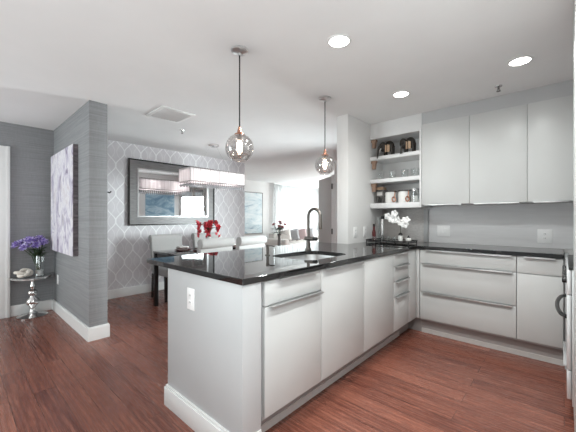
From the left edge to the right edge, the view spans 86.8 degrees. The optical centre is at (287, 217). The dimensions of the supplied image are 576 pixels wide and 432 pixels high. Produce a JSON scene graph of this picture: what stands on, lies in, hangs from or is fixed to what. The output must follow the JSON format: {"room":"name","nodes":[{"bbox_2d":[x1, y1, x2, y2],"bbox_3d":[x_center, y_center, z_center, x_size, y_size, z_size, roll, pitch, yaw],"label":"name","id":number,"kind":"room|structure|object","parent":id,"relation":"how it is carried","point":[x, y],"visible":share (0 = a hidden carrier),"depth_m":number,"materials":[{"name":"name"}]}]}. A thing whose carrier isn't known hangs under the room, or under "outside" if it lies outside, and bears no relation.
{"room":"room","nodes":[
{"label":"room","id":0,"kind":"room"},
{"bbox_2d":[54,100,107,326],"bbox_3d":[-2.467,0.030,3.561,1.560,2.360,0.162,0,0,42],"label":"wall","id":1,"kind":"structure","parent":0,"point":[82,289],"depth_m":3.08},
{"bbox_2d":[51,144,77,256],"bbox_3d":[-2.634,-0.182,3.567,1.045,1.185,0.051,0,0,42],"label":"canvas painting","id":2,"kind":"object","parent":1,"relation":"attached to","point":[64,164],"visible":1,"depth_m":3.39},
{"bbox_2d":[52,299,109,341],"bbox_3d":[-2.461,1.143,3.556,1.576,0.134,0.194,0,0,42],"label":"baseboard","id":3,"kind":"structure","parent":1,"relation":"attached to","point":[89,334],"depth_m":3.10,"materials":[{"name":"white paint"}]},
{"bbox_2d":[0,121,244,305],"bbox_3d":[-3.379,0.030,3.806,0.120,2.360,7.200,0,0,42],"label":"wall","id":4,"kind":"structure","parent":0,"point":[128,246],"depth_m":4.54,"materials":[{"name":"paper"}]},
{"bbox_2d":[0,145,9,318],"bbox_3d":[-3.749,0.175,3.374,0.152,2.070,0.982,0,0,42],"label":"door","id":5,"kind":"structure","parent":4,"relation":"in","point":[4,150],"depth_m":3.66,"materials":[{"name":"white paint"}]},
{"bbox_2d":[10,299,51,316],"bbox_3d":[-3.241,1.144,3.857,0.016,0.132,0.410,0,0,42],"label":"baseboard","id":6,"kind":"structure","parent":4,"relation":"attached to","point":[16,310],"depth_m":3.81,"materials":[{"name":"white paint"}]},
{"bbox_2d":[108,282,163,298],"bbox_3d":[-1.942,1.144,5.290,0.016,0.132,3.072,0,0,42],"label":"baseboard","id":7,"kind":"structure","parent":4,"relation":"attached to","point":[116,293],"depth_m":4.74,"materials":[{"name":"white paint"}]},
{"bbox_2d":[127,158,214,225],"bbox_3d":[-1.943,-0.396,5.264,0.047,1.041,1.550,0,0,42],"label":"wall mirror","id":8,"kind":"object","parent":4,"relation":"attached to","point":[155,196],"visible":0.8,"depth_m":5.09,"materials":[{"name":"silver metal"}]},
{"bbox_2d":[187,287,194,310],"bbox_3d":[-0.568,0.475,1.773,0.075,0.125,0.010,0,0,42],"label":"outlet","id":9,"kind":"object","parent":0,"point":[190,292],"visible":1,"depth_m":1.76,"materials":[{"name":"white plastic"}]},
{"bbox_2d":[245,180,303,237],"bbox_3d":[-0.711,0.030,10.046,0.150,2.360,5.870,0,0,42],"label":"wall","id":10,"kind":"structure","parent":0,"point":[266,188],"depth_m":9.95,"materials":[{"name":"white paint"}]},
{"bbox_2d":[245,191,262,233],"bbox_3d":[-1.169,-0.140,9.402,0.034,1.300,1.040,0,0,42],"label":"framed painting","id":11,"kind":"object","parent":10,"relation":"attached to","point":[253,200],"visible":0.59,"depth_m":9.49,"materials":[{"name":"blue paint"}]},
{"bbox_2d":[0,0,573,187],"bbox_3d":[0.226,-1.210,4.418,10.800,0.120,12.950,0,0,42],"label":"ceiling","id":12,"kind":"structure","parent":0,"point":[136,58],"depth_m":2.30,"materials":[{"name":"paint"}]},
{"bbox_2d":[146,106,195,122],"bbox_3d":[-1.310,-1.142,3.401,0.410,0.016,0.380,0,0,42],"label":"ceiling vent","id":13,"kind":"object","parent":12,"relation":"in","point":[163,112],"visible":1,"depth_m":3.37,"materials":[{"name":"white metal"}]},
{"bbox_2d":[179,144,244,190],"bbox_3d":[-1.177,-0.797,4.820,0.328,0.704,1.006,0,0,42],"label":"chandelier","id":14,"kind":"object","parent":12,"relation":"hanging from","point":[216,179],"visible":1,"depth_m":4.64,"materials":[{"name":"white"}]},
{"bbox_2d":[184,181,239,186],"bbox_3d":[-1.177,-0.536,4.820,0.300,0.004,0.980,0,0,42],"label":"diffuser","id":15,"kind":"object","parent":14,"relation":"attached to","point":[221,183],"depth_m":4.78,"materials":[{"name":"white"}]},
{"bbox_2d":[225,45,253,159],"bbox_3d":[-0.332,-0.769,2.090,0.194,0.759,0.194,0,0,42],"label":"pendant light","id":16,"kind":"object","parent":12,"relation":"hanging from","point":[238,50],"visible":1,"depth_m":2.08,"materials":[{"name":"glass"}]},
{"bbox_2d":[273,183,318,188],"bbox_3d":[0.396,-1.129,11.007,0.050,0.042,2.640,0,0,42],"label":"rail","id":17,"kind":"object","parent":12,"relation":"attached to","point":[273,183],"visible":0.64,"depth_m":10.87,"materials":[{"name":"white paint"}]},
{"bbox_2d":[274,184,298,232],"bbox_3d":[-0.044,0.040,10.521,0.094,2.280,1.232,0,0,42],"label":"curtain","id":18,"kind":"object","parent":17,"relation":"hanging from","point":[286,198],"visible":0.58,"depth_m":10.54,"materials":[{"name":"white fabric"}]},
{"bbox_2d":[299,187,318,234],"bbox_3d":[0.827,0.040,11.481,0.093,2.280,1.282,0,0,42],"label":"window","id":19,"kind":"structure","parent":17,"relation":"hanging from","point":[308,197],"depth_m":11.41,"materials":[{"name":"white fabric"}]},
{"bbox_2d":[315,96,334,168],"bbox_3d":[0.356,-0.784,2.931,0.194,0.730,0.194,0,0,42],"label":"pendant light","id":20,"kind":"object","parent":12,"relation":"hanging from","point":[324,99],"visible":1,"depth_m":2.92,"materials":[{"name":"glass"}]},
{"bbox_2d":[327,34,350,47],"bbox_3d":[0.333,-1.146,1.984,0.156,0.006,0.156,0,0,42],"label":"recessed light","id":21,"kind":"object","parent":12,"relation":"in","point":[338,40],"visible":1,"depth_m":1.98,"materials":[{"name":"white paint"}]},
{"bbox_2d":[392,91,409,97],"bbox_3d":[1.052,-1.146,2.835,0.156,0.006,0.156,0,0,42],"label":"recessed light","id":22,"kind":"object","parent":12,"relation":"in","point":[399,94],"visible":1,"depth_m":2.83,"materials":[{"name":"white paint"}]},
{"bbox_2d":[495,85,502,91],"bbox_3d":[1.841,-1.126,2.663,0.060,0.046,0.060,0,0,42],"label":"sprinkler","id":23,"kind":"object","parent":12,"relation":"attached to","point":[496,86],"visible":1,"depth_m":2.66,"materials":[{"name":"silver metal"}]},
{"bbox_2d":[507,55,533,66],"bbox_3d":[1.703,-1.146,2.236,0.156,0.006,0.156,0,0,42],"label":"recessed light","id":24,"kind":"object","parent":12,"relation":"in","point":[518,61],"visible":1,"depth_m":2.23,"materials":[{"name":"white paint"}]},
{"bbox_2d":[0,289,574,431],"bbox_3d":[0.226,1.260,4.418,10.800,0.100,12.950,0,0,42],"label":"floor","id":25,"kind":"structure","parent":0,"point":[52,379],"depth_m":2.19,"materials":[{"name":"red wood"}]},
{"bbox_2d":[9,273,50,319],"bbox_3d":[-3.141,0.971,3.746,0.311,0.477,0.410,0,0,42],"label":"pedestal table","id":26,"kind":"object","parent":25,"relation":"on","point":[32,301],"visible":1,"depth_m":3.71,"materials":[{"name":"silver metal"}]},
{"bbox_2d":[13,268,33,277],"bbox_3d":[-3.194,0.670,3.682,0.152,0.099,0.186,0,0,42],"label":"ornament","id":27,"kind":"object","parent":26,"relation":"on","point":[24,272],"visible":1,"depth_m":3.66,"materials":[{"name":"white ceramic"}]},
{"bbox_2d":[10,235,48,275],"bbox_3d":[-3.164,0.474,3.732,0.378,0.515,0.234,0,0,-31],"label":"vase","id":28,"kind":"object","parent":26,"relation":"on","point":[39,240],"visible":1,"depth_m":3.76,"materials":[{"name":"clear glass"}]},
{"bbox_2d":[148,234,181,302],"bbox_3d":[-1.770,0.737,4.669,0.574,0.946,0.500,0,0,42],"label":"dining chair","id":29,"kind":"object","parent":25,"relation":"on","point":[159,242],"visible":0.58,"depth_m":4.66,"materials":[{"name":"grey fabric"}]},
{"bbox_2d":[191,232,218,247],"bbox_3d":[-1.286,0.737,5.202,0.574,0.946,0.500,0,0,42],"label":"dining chair","id":30,"kind":"object","parent":25,"relation":"on","point":[194,237],"visible":0.26,"depth_m":5.19,"materials":[{"name":"grey fabric"}]},
{"bbox_2d":[164,268,260,431],"bbox_3d":[0.168,0.768,2.459,0.779,0.883,2.030,0,0,42],"label":"peninsula end panel","id":31,"kind":"object","parent":25,"relation":"on","point":[214,384],"visible":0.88,"depth_m":1.62,"materials":[{"name":"white paint"}]},
{"bbox_2d":[153,245,273,305],"bbox_3d":[-1.010,0.835,4.558,0.720,0.750,1.705,0,0,42],"label":"dining table","id":32,"kind":"object","parent":25,"relation":"on","point":[163,253],"visible":0.32,"depth_m":4.14,"materials":[{"name":"black wood"}]},
{"bbox_2d":[175,248,190,250],"bbox_3d":[-1.460,0.444,4.226,0.230,0.032,0.230,0,0,42],"label":"dinner plate","id":33,"kind":"object","parent":32,"relation":"on","point":[176,249],"visible":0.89,"depth_m":4.16,"materials":[{"name":"black ceramic"}]},
{"bbox_2d":[177,246,189,248],"bbox_3d":[-1.460,0.412,4.226,0.100,0.029,0.150,0,0,42],"label":"napkin","id":34,"kind":"object","parent":33,"relation":"on","point":[178,247],"visible":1,"depth_m":4.18,"materials":[{"name":"white fabric"}]},
{"bbox_2d":[195,220,220,238],"bbox_3d":[-1.161,0.246,4.478,0.301,0.427,0.319,0,0,42],"label":"flowers","id":35,"kind":"object","parent":32,"relation":"on","point":[207,225],"visible":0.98,"depth_m":4.46,"materials":[{"name":"red plant"}]},
{"bbox_2d":[197,237,234,253],"bbox_3d":[-1.082,0.737,4.066,0.574,0.946,0.500,0,0,42],"label":"dining chair","id":36,"kind":"object","parent":25,"relation":"on","point":[209,245],"visible":0.36,"depth_m":3.85,"materials":[{"name":"grey fabric"}]},
{"bbox_2d":[236,235,266,249],"bbox_3d":[-0.684,0.737,4.535,0.574,0.946,0.500,0,0,42],"label":"dining chair","id":37,"kind":"object","parent":25,"relation":"on","point":[242,242],"visible":0.34,"depth_m":4.32,"materials":[{"name":"grey fabric"}]},
{"bbox_2d":[265,231,318,244],"bbox_3d":[0.501,0.850,10.244,0.940,0.720,2.746,0,0,42],"label":"sofa","id":38,"kind":"object","parent":25,"relation":"on","point":[273,238],"visible":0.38,"depth_m":9.51,"materials":[{"name":"white fabric"}]},
{"bbox_2d":[278,229,291,240],"bbox_3d":[-0.101,0.555,9.446,0.441,0.417,0.179,0,0,-9],"label":"throw pillow","id":39,"kind":"object","parent":38,"relation":"on","point":[287,231],"visible":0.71,"depth_m":9.39,"materials":[{"name":"white fabric"}]},
{"bbox_2d":[290,228,299,240],"bbox_3d":[0.161,0.555,9.735,0.441,0.417,0.179,0,0,-9],"label":"throw pillow","id":40,"kind":"object","parent":38,"relation":"on","point":[294,233],"visible":0.71,"depth_m":9.68,"materials":[{"name":"grey fabric"}]},
{"bbox_2d":[289,241,311,244],"bbox_3d":[0.211,0.838,9.723,0.670,0.095,1.150,0,0,42],"label":"seat cushion","id":41,"kind":"object","parent":38,"relation":"on","point":[290,242],"depth_m":9.62,"materials":[{"name":"white fabric"}]},
{"bbox_2d":[296,228,306,240],"bbox_3d":[0.430,0.555,10.031,0.441,0.417,0.179,0,0,-9],"label":"throw pillow","id":42,"kind":"object","parent":38,"relation":"on","point":[302,232],"visible":0.69,"depth_m":9.97,"materials":[{"name":"fabric"}]},
{"bbox_2d":[303,228,313,239],"bbox_3d":[0.685,0.555,10.313,0.441,0.417,0.179,0,0,-9],"label":"throw pillow","id":43,"kind":"object","parent":38,"relation":"on","point":[311,229],"visible":0.38,"depth_m":10.27,"materials":[{"name":"grey fabric"}]},
{"bbox_2d":[261,270,323,431],"bbox_3d":[-0.205,0.768,1.997,0.733,0.883,0.500,0,0,42],"label":"base cabinet","id":44,"kind":"object","parent":25,"relation":"on","point":[290,305],"visible":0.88,"depth_m":1.73,"materials":[{"name":"grey laminate"}]},
{"bbox_2d":[309,260,365,399],"bbox_3d":[0.152,0.770,2.392,0.733,0.879,0.564,0,0,42],"label":"base cabinet","id":45,"kind":"object","parent":25,"relation":"on","point":[342,299],"visible":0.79,"depth_m":2.13,"materials":[{"name":"grey laminate"}]},
{"bbox_2d":[352,254,393,367],"bbox_3d":[0.521,0.772,2.819,0.705,0.875,0.564,0,0,42],"label":"base cabinet","id":46,"kind":"object","parent":25,"relation":"on","point":[378,271],"visible":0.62,"depth_m":2.56,"materials":[{"name":"grey laminate"}]},
{"bbox_2d":[383,251,409,345],"bbox_3d":[0.842,0.769,3.151,0.733,0.881,0.360,0,0,42],"label":"base cabinet","id":47,"kind":"object","parent":25,"relation":"on","point":[401,259],"visible":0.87,"depth_m":2.92,"materials":[{"name":"grey laminate"}]},
{"bbox_2d":[399,249,421,334],"bbox_3d":[1.280,0.771,3.213,0.180,0.878,0.320,0,0,42],"label":"cabinet filler","id":48,"kind":"object","parent":25,"relation":"on","point":[415,322],"visible":0.62,"depth_m":3.19,"materials":[{"name":"white paint"}]},
{"bbox_2d":[420,249,516,354],"bbox_3d":[1.849,0.769,3.100,0.812,0.881,0.563,0,0,42],"label":"base cabinet","id":49,"kind":"object","parent":25,"relation":"on","point":[468,297],"visible":1,"depth_m":2.87,"materials":[{"name":"grey laminate"}]},
{"bbox_2d":[517,253,568,368],"bbox_3d":[2.276,0.769,2.713,0.340,0.881,0.563,0,0,42],"label":"base cabinet","id":50,"kind":"object","parent":25,"relation":"on","point":[540,328],"visible":0.86,"depth_m":2.54,"materials":[{"name":"grey laminate"}]},
{"bbox_2d":[147,240,563,285],"bbox_3d":[0.783,0.311,2.510,2.208,0.032,2.907,0,0,42],"label":"countertop","id":51,"kind":"structure","parent":50,"relation":"on","point":[242,267],"depth_m":2.30,"materials":[{"name":"black stone"}]},
{"bbox_2d":[265,244,274,255],"bbox_3d":[-0.138,0.252,2.359,0.096,0.085,0.040,0,0,42],"label":"soap dispenser","id":52,"kind":"object","parent":51,"relation":"on","point":[267,245],"visible":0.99,"depth_m":2.37,"materials":[{"name":"silver metal"}]},
{"bbox_2d":[285,254,335,259],"bbox_3d":[0.173,0.411,2.401,0.434,0.167,0.574,0,0,42],"label":"sink","id":53,"kind":"object","parent":51,"relation":"in","point":[308,256],"visible":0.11,"depth_m":2.67,"materials":[{"name":"silver metal"}]},
{"bbox_2d":[304,207,321,249],"bbox_3d":[0.229,0.102,2.737,0.056,0.386,0.207,0,0,-41],"label":"faucet","id":54,"kind":"object","parent":51,"relation":"on","point":[307,238],"visible":0.99,"depth_m":2.76,"materials":[{"name":"silver metal"}]},
{"bbox_2d":[366,238,417,244],"bbox_3d":[1.195,0.275,3.533,0.526,0.038,0.261,0,0,42],"label":"serving tray","id":55,"kind":"object","parent":51,"relation":"on","point":[371,239],"visible":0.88,"depth_m":3.46,"materials":[{"name":"black wood"}]},
{"bbox_2d":[372,224,375,239],"bbox_3d":[1.032,0.174,3.654,0.044,0.196,0.044,0,0,42],"label":"wine bottle","id":56,"kind":"object","parent":55,"relation":"on","point":[373,231],"visible":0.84,"depth_m":3.64,"materials":[{"name":"red glass"}]},
{"bbox_2d":[381,216,383,239],"bbox_3d":[1.125,0.128,3.623,0.041,0.290,0.041,0,0,42],"label":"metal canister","id":57,"kind":"object","parent":55,"relation":"on","point":[382,217],"visible":0.77,"depth_m":3.60,"materials":[{"name":"silver metal"}]},
{"bbox_2d":[385,210,410,240],"bbox_3d":[1.257,0.093,3.480,0.301,0.360,0.092,0,0,42],"label":"potted orchid","id":58,"kind":"object","parent":55,"relation":"on","point":[403,222],"visible":0.98,"depth_m":3.46,"materials":[{"name":"white plant"}]},
{"bbox_2d":[555,255,573,406],"bbox_3d":[2.151,0.751,1.887,0.748,0.918,0.805,0,0,42],"label":"range","id":59,"kind":"object","parent":25,"relation":"on","point":[568,270],"visible":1,"depth_m":1.80,"materials":[{"name":"metal"}]},
{"bbox_2d":[568,255,573,269],"bbox_3d":[2.176,0.301,1.864,0.680,0.018,0.805,0,0,42],"label":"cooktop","id":60,"kind":"object","parent":59,"relation":"in","point":[570,257],"depth_m":1.98,"materials":[{"name":"silver metal"}]},
{"bbox_2d":[574,0,575,431],"bbox_3d":[1.516,0.031,1.122,0.699,2.358,1.100,0,0,42],"label":"tall cabinet","id":61,"kind":"object","parent":25,"relation":"on","point":[574,0],"visible":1,"depth_m":1.44,"materials":[{"name":"grey laminate"}]},
{"bbox_3d":[-0.229,0.982,8.010,0.500,0.455,0.500,0,0,42],"label":"side table","id":62,"kind":"object","parent":25,"relation":"on","visible":0},
{"bbox_2d":[272,220,286,245],"bbox_3d":[-0.235,0.412,8.009,0.455,0.684,0.466,0,0,42],"label":"flowers","id":63,"kind":"object","parent":62,"relation":"on","point":[280,227],"visible":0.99,"depth_m":7.97,"materials":[{"name":"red plant"}]},
{"bbox_2d":[334,160,336,173],"bbox_3d":[1.596,0.030,5.653,1.670,2.360,0.120,0,0,42],"label":"wall","id":64,"kind":"structure","parent":0,"point":[335,162],"depth_m":6.15,"materials":[{"name":"white paint"}]},
{"bbox_2d":[319,174,336,242],"bbox_3d":[0.881,0.170,6.505,0.181,2.080,0.852,0,0,-13],"label":"door","id":65,"kind":"structure","parent":64,"relation":"in","point":[327,186],"depth_m":6.33,"materials":[{"name":"white paint"}]},
{"bbox_2d":[337,114,382,243],"bbox_3d":[1.367,0.030,4.265,0.145,2.360,2.244,0,0,42],"label":"wall","id":66,"kind":"structure","parent":0,"point":[355,172],"depth_m":3.51,"materials":[{"name":"white paint"}]},
{"bbox_2d":[353,227,356,237],"bbox_3d":[0.774,0.170,3.496,0.010,0.120,0.075,0,0,42],"label":"outlet","id":67,"kind":"object","parent":66,"relation":"attached to","point":[354,228],"visible":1,"depth_m":3.48,"materials":[{"name":"white plastic"}]},
{"bbox_2d":[363,227,366,236],"bbox_3d":[0.928,0.170,3.667,0.010,0.120,0.075,0,0,42],"label":"outlet","id":68,"kind":"object","parent":66,"relation":"attached to","point":[364,228],"visible":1,"depth_m":3.65,"materials":[{"name":"white plastic"}]},
{"bbox_2d":[395,142,573,340],"bbox_3d":[2.275,0.030,3.201,2.630,2.360,0.120,0,0,42],"label":"wall","id":69,"kind":"structure","parent":0,"point":[570,251],"depth_m":2.84,"materials":[{"name":"white paint"}]},
{"bbox_2d":[370,113,431,208],"bbox_3d":[1.364,-0.630,3.696,0.614,1.037,0.369,0,0,42],"label":"shelf unit","id":70,"kind":"object","parent":69,"relation":"attached to","point":[403,171],"visible":0.85,"depth_m":3.67,"materials":[{"name":"white paint"}]},
{"bbox_2d":[375,187,387,202],"bbox_3d":[1.175,-0.277,3.834,0.120,0.205,0.120,0,0,42],"label":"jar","id":71,"kind":"object","parent":70,"relation":"on","point":[379,194],"visible":0.72,"depth_m":3.80,"materials":[{"name":"metal"}]},
{"bbox_2d":[377,141,394,158],"bbox_3d":[1.187,-0.819,3.698,0.211,0.216,0.121,0,0,16],"label":"elephant figurine","id":72,"kind":"object","parent":70,"relation":"on","point":[389,146],"visible":0.99,"depth_m":3.66,"materials":[{"name":"black ceramic"}]},
{"bbox_2d":[385,191,396,202],"bbox_3d":[1.252,-0.249,3.679,0.163,0.150,0.147,0,0,42],"label":"canister","id":73,"kind":"object","parent":70,"relation":"on","point":[390,196],"visible":0.96,"depth_m":3.63,"materials":[{"name":"white ceramic"}]},
{"bbox_2d":[398,190,409,201],"bbox_3d":[1.371,-0.249,3.571,0.163,0.150,0.147,0,0,42],"label":"canister","id":74,"kind":"object","parent":70,"relation":"on","point":[403,195],"visible":0.89,"depth_m":3.52,"materials":[{"name":"white ceramic"}]},
{"bbox_2d":[400,137,415,153],"bbox_3d":[1.383,-0.827,3.524,0.186,0.200,0.127,0,0,10],"label":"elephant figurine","id":75,"kind":"object","parent":70,"relation":"on","point":[410,142],"visible":0.98,"depth_m":3.49,"materials":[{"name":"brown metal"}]},
{"bbox_2d":[410,188,418,201],"bbox_3d":[1.464,-0.253,3.505,0.106,0.157,0.106,0,0,42],"label":"glass jar","id":76,"kind":"object","parent":70,"relation":"on","point":[415,198],"visible":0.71,"depth_m":3.46,"materials":[{"name":"white"}]},
{"bbox_2d":[383,208,423,241],"bbox_3d":[1.455,0.087,3.856,0.535,0.414,0.012,0,0,42],"label":"backsplash","id":77,"kind":"structure","parent":69,"relation":"attached to","point":[415,229],"depth_m":3.80,"materials":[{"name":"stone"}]},
{"bbox_2d":[424,208,428,241],"bbox_3d":[1.657,0.082,3.647,0.045,0.424,0.050,0,0,42],"label":"trim","id":78,"kind":"structure","parent":69,"relation":"attached to","point":[426,210],"depth_m":3.63,"materials":[{"name":"grey metal"}]},
{"bbox_2d":[437,226,449,235],"bbox_3d":[1.801,0.155,3.527,0.135,0.120,0.010,0,0,42],"label":"switch plate","id":79,"kind":"object","parent":69,"relation":"attached to","point":[441,230],"visible":1,"depth_m":3.53,"materials":[{"name":"white plastic"}]},
{"bbox_2d":[422,115,472,205],"bbox_3d":[1.758,-0.576,3.326,0.460,0.891,0.389,0,0,42],"label":"upper cabinet","id":80,"kind":"object","parent":69,"relation":"attached to","point":[445,143],"visible":0.99,"depth_m":3.18,"materials":[{"name":"white paint"}]},
{"bbox_2d":[422,79,573,124],"bbox_3d":[2.293,-1.086,2.858,1.883,0.128,0.365,0,0,42],"label":"trim","id":81,"kind":"structure","parent":69,"relation":"attached to","point":[566,88],"depth_m":2.86,"materials":[{"name":"white paint"}]},
{"bbox_2d":[470,104,529,204],"bbox_3d":[2.098,-0.576,3.018,0.454,0.891,0.389,0,0,42],"label":"upper cabinet","id":82,"kind":"object","parent":69,"relation":"attached to","point":[498,138],"visible":0.99,"depth_m":2.88,"materials":[{"name":"white paint"}]},
{"bbox_2d":[429,203,573,249],"bbox_3d":[2.398,0.072,3.002,1.920,0.444,0.012,0,0,42],"label":"backsplash","id":83,"kind":"structure","parent":69,"relation":"attached to","point":[516,225],"depth_m":3.14,"materials":[{"name":"grey glass"}]},
{"bbox_2d":[537,229,551,242],"bbox_3d":[2.467,0.180,2.924,0.110,0.130,0.010,0,0,42],"label":"outlet","id":84,"kind":"object","parent":69,"relation":"attached to","point":[543,235],"visible":1,"depth_m":2.92,"materials":[{"name":"white plastic"}]},
{"bbox_2d":[528,95,573,203],"bbox_3d":[2.380,-0.576,2.762,0.303,0.891,0.389,0,0,42],"label":"upper cabinet","id":85,"kind":"object","parent":69,"relation":"attached to","point":[551,121],"visible":1,"depth_m":2.63,"materials":[{"name":"white paint"}]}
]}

